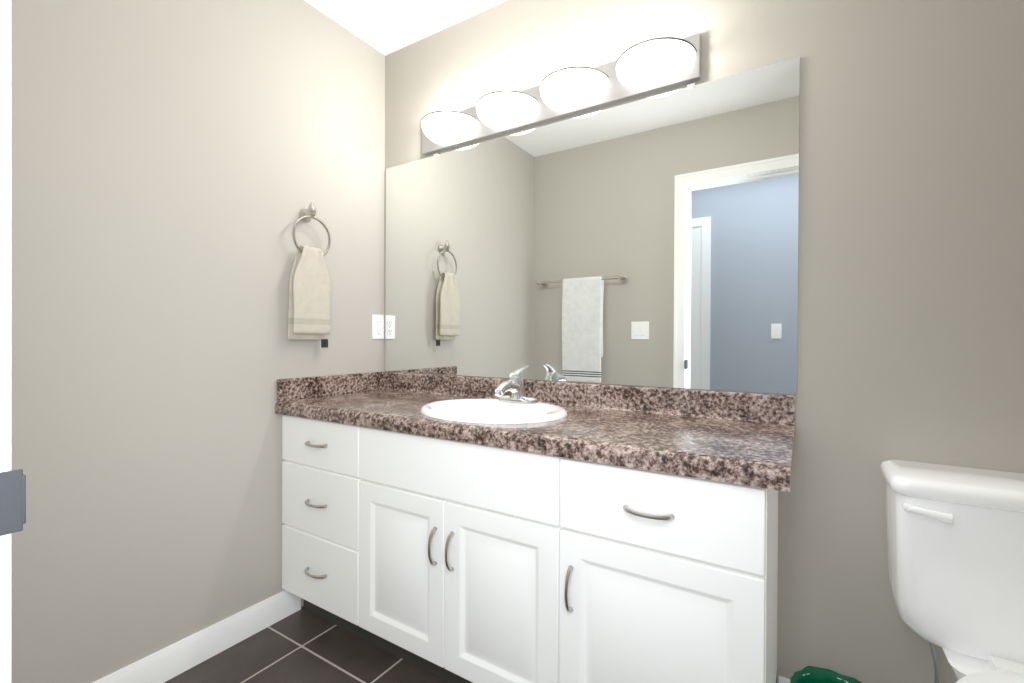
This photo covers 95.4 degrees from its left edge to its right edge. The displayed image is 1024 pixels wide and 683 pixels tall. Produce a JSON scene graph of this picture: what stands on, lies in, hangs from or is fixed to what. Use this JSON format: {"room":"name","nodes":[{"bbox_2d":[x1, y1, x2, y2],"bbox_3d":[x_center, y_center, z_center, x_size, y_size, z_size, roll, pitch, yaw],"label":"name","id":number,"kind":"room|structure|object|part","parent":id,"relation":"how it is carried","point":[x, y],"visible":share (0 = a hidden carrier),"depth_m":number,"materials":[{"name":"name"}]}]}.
{"room":"bathroom","nodes":[
{"label":"bathroom","id":0,"kind":"room"},
{"bbox_2d":[11,0,384,682],"bbox_3d":[-1.055,-0.149,1.649,0.120,2.440,1.470,0,0,32],"label":"wall","id":1,"kind":"structure","parent":0,"point":[177,166],"depth_m":1.47,"materials":[{"name":"paint"}]},
{"bbox_2d":[93,590,300,682],"bbox_3d":[-1.122,1.022,1.431,0.014,0.100,1.025,0,0,32],"label":"baseboard","id":2,"kind":"structure","parent":1,"relation":"attached to","point":[176,659],"depth_m":1.57,"materials":[{"name":"white wood"}]},
{"bbox_2d":[288,202,330,347],"bbox_3d":[-0.809,-0.266,1.860,0.069,0.581,0.178,0,0,32],"label":"towel ring","id":3,"kind":"object","parent":1,"relation":"attached to","point":[309,302],"visible":1,"depth_m":1.83,"materials":[{"name":"beige fabric"}]},
{"bbox_2d":[288,245,330,339],"bbox_3d":[-0.803,-0.191,1.851,0.049,0.373,0.171,0,0,32],"label":"towel","id":4,"kind":"object","parent":3,"relation":"hanging from","point":[309,282],"depth_m":1.83,"materials":[{"name":"beige fabric"}]},
{"bbox_2d":[372,315,383,338],"bbox_3d":[-0.632,-0.069,2.203,0.008,0.114,0.070,0,0,32],"label":"electrical outlet","id":5,"kind":"object","parent":1,"relation":"attached to","point":[377,326],"visible":1,"depth_m":2.20,"materials":[{"name":"white plastic"}]},
{"bbox_2d":[164,606,448,682],"bbox_3d":[-0.182,1.111,0.449,2.890,0.060,2.820,0,0,32],"label":"floor","id":6,"kind":"structure","parent":0,"point":[302,645],"depth_m":1.56,"materials":[{"name":"tile"}]},
{"bbox_2d":[275,365,794,682],"bbox_3d":[-0.050,0.582,1.556,1.688,0.989,0.559,0,0,32],"label":"bathroom vanity","id":7,"kind":"object","parent":6,"relation":"on","point":[515,528],"visible":0.98,"depth_m":1.26,"materials":[{"name":"white wood"}]},
{"bbox_3d":[-0.707,0.828,1.658,0.115,0.012,0.034,0,0,32],"label":"handle","id":8,"kind":"part","parent":7,"relation":"part of","materials":[{"name":"silver metal"}]},
{"bbox_3d":[-0.706,0.580,1.657,0.115,0.012,0.034,0,0,32],"label":"handle","id":9,"kind":"part","parent":7,"relation":"part of","materials":[{"name":"silver metal"}]},
{"bbox_3d":[-0.705,0.368,1.656,0.115,0.012,0.034,0,0,32],"label":"handle","id":10,"kind":"part","parent":7,"relation":"part of","materials":[{"name":"silver metal"}]},
{"bbox_3d":[-0.694,0.828,1.679,0.434,0.245,0.019,0,0,32],"label":"drawer","id":11,"kind":"part","parent":7,"relation":"part of","materials":[{"name":"white wood"}]},
{"bbox_3d":[-0.693,0.579,1.678,0.434,0.239,0.019,0,0,32],"label":"drawer","id":12,"kind":"part","parent":7,"relation":"part of","materials":[{"name":"white wood"}]},
{"bbox_3d":[-0.692,0.368,1.677,0.434,0.171,0.019,0,0,32],"label":"drawer","id":13,"kind":"part","parent":7,"relation":"part of","materials":[{"name":"white wood"}]},
{"bbox_3d":[-0.351,0.710,1.464,0.368,0.487,0.019,0,0,32],"label":"door","id":14,"kind":"part","parent":7,"relation":"part of","materials":[{"name":"white wood"}]},
{"bbox_3d":[-0.233,0.602,1.361,0.012,0.115,0.034,0,0,32],"label":"handle","id":15,"kind":"part","parent":7,"relation":"part of","materials":[{"name":"silver metal"}]},
{"bbox_3d":[-0.179,0.603,1.327,0.012,0.115,0.034,0,0,32],"label":"handle","id":16,"kind":"part","parent":7,"relation":"part of","materials":[{"name":"silver metal"}]},
{"bbox_3d":[-0.036,0.712,1.267,0.368,0.487,0.019,0,0,32],"label":"door","id":17,"kind":"part","parent":7,"relation":"part of","materials":[{"name":"white wood"}]},
{"bbox_2d":[275,371,794,492],"bbox_3d":[-0.044,0.215,1.560,1.688,0.129,0.545,0,0,32],"label":"countertop","id":18,"kind":"structure","parent":7,"relation":"on","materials":[{"name":"stone"}]},
{"bbox_2d":[420,398,567,456],"bbox_3d":[-0.065,0.294,1.548,0.510,0.154,0.424,0,0,32],"label":"sink","id":19,"kind":"object","parent":18,"relation":"in","point":[520,414],"depth_m":1.56,"materials":[{"name":"ceramic"}]},
{"bbox_2d":[494,365,538,403],"bbox_3d":[0.000,0.152,1.651,0.160,0.129,0.198,0,0,32],"label":"faucet","id":20,"kind":"object","parent":18,"relation":"on","point":[515,385],"depth_m":1.65,"materials":[{"name":"silver metal"}]},
{"bbox_3d":[0.137,0.605,1.129,0.012,0.115,0.034,0,0,32],"label":"handle","id":21,"kind":"part","parent":7,"relation":"part of","materials":[{"name":"silver metal"}]},
{"bbox_3d":[0.297,0.381,1.028,0.115,0.012,0.034,0,0,32],"label":"handle","id":22,"kind":"part","parent":7,"relation":"part of","materials":[{"name":"silver metal"}]},
{"bbox_3d":[0.312,0.715,1.048,0.450,0.487,0.019,0,0,32],"label":"door","id":23,"kind":"part","parent":7,"relation":"part of","materials":[{"name":"white wood"}]},
{"bbox_3d":[0.314,0.378,1.046,0.450,0.171,0.019,0,0,32],"label":"drawer","id":24,"kind":"part","parent":7,"relation":"part of","materials":[{"name":"white wood"}]},
{"bbox_2d":[790,666,860,682],"bbox_3d":[0.803,0.976,1.154,0.198,0.212,0.196,0,0,32],"label":"waste bin","id":25,"kind":"object","parent":6,"relation":"on","point":[810,674],"visible":1,"depth_m":1.23,"materials":[{"name":"plastic"}]},
{"bbox_2d":[880,460,1023,682],"bbox_3d":[0.999,0.696,0.812,0.498,0.777,0.703,0,0,32],"label":"toilet","id":26,"kind":"object","parent":6,"relation":"on","point":[955,537],"visible":1,"depth_m":1.00,"materials":[{"name":"ceramic"}]},
{"bbox_3d":[0.911,0.376,1.023,0.080,0.032,0.030,0,0,32],"label":"lever","id":27,"kind":"part","parent":26,"relation":"part of","materials":[{"name":"ceramic"}]},
{"bbox_3d":[0.947,0.680,0.730,0.384,0.038,0.484,0,0,32],"label":"seat","id":28,"kind":"part","parent":26,"relation":"part of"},
{"bbox_2d":[304,0,506,55],"bbox_3d":[-0.170,-1.399,0.436,2.890,0.080,2.820,0,0,32],"label":"ceiling","id":29,"kind":"structure","parent":0,"point":[385,27],"depth_m":1.96,"materials":[{"name":"paint"}]},
{"bbox_2d":[384,0,1023,682],"bbox_3d":[0.541,-0.141,1.587,2.890,2.440,0.120,0,0,32],"label":"wall","id":30,"kind":"structure","parent":0,"point":[910,282],"depth_m":1.26,"materials":[{"name":"paint"}]},
{"bbox_2d":[421,33,700,154],"bbox_3d":[0.065,-0.901,1.722,1.166,0.138,0.153,0,0,32],"label":"sconce","id":31,"kind":"object","parent":30,"relation":"attached to","point":[646,67],"visible":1,"depth_m":1.62,"materials":[{"name":"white glass"}]},
{"bbox_3d":[-0.293,-0.884,1.933,0.252,0.072,0.126,0,0,32],"label":"lamp shade","id":32,"kind":"part","parent":31,"relation":"part of","materials":[{"name":"white glass"}]},
{"bbox_3d":[-0.049,-0.882,1.781,0.252,0.072,0.126,0,0,32],"label":"lamp shade","id":33,"kind":"part","parent":31,"relation":"part of","materials":[{"name":"white glass"}]},
{"bbox_3d":[0.193,-0.880,1.629,0.252,0.072,0.126,0,0,32],"label":"lamp shade","id":34,"kind":"part","parent":31,"relation":"part of","materials":[{"name":"white glass"}]},
{"bbox_3d":[0.436,-0.878,1.476,0.252,0.072,0.126,0,0,32],"label":"lamp shade","id":35,"kind":"part","parent":31,"relation":"part of","materials":[{"name":"white glass"}]},
{"bbox_2d":[385,57,799,394],"bbox_3d":[0.109,-0.336,1.782,1.681,0.966,0.006,0,0,32],"label":"mirror","id":36,"kind":"object","parent":30,"relation":"attached to","point":[651,241],"visible":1,"depth_m":1.62,"materials":[{"name":"clear glass"}]},
{"bbox_2d":[687,83,694,88],"bbox_3d":[0.573,-0.816,1.489,0.024,0.012,0.008,0,0,32],"label":"mirror clip","id":37,"kind":"object","parent":30,"relation":"attached to","point":[692,85],"depth_m":1.48,"materials":[{"name":"silver metal"}]},
{"bbox_2d":[779,676,789,682],"bbox_3d":[1.201,1.034,1.097,0.995,0.100,0.014,0,0,32],"label":"baseboard","id":38,"kind":"structure","parent":30,"relation":"attached to","point":[783,680],"depth_m":1.35,"materials":[{"name":"white wood"}]},
{"bbox_3d":[-0.155,0.055,0.150,0.852,2.056,0.119,0,0,32],"label":"door frame","id":39,"kind":"structure","parent":0,"visible":0},
{"bbox_2d":[0,469,25,535],"bbox_3d":[-0.475,0.148,0.413,0.006,0.058,0.062,0,0,32],"label":"strike plate","id":40,"kind":"object","parent":39,"relation":"attached to","point":[12,501],"visible":1,"depth_m":0.43,"materials":[{"name":"grey metal"}]},
{"bbox_3d":[-0.149,-1.165,0.143,0.852,0.384,0.115,0,0,32],"label":"wall","id":41,"kind":"structure","parent":0,"visible":0},
{"bbox_2d":[0,0,11,682],"bbox_3d":[-0.118,0.026,0.208,0.966,2.113,0.022,0,0,32],"label":"door frame","id":42,"kind":"structure","parent":41,"relation":"attached to","point":[5,347],"depth_m":0.43,"materials":[{"name":"white wood"}]}
]}

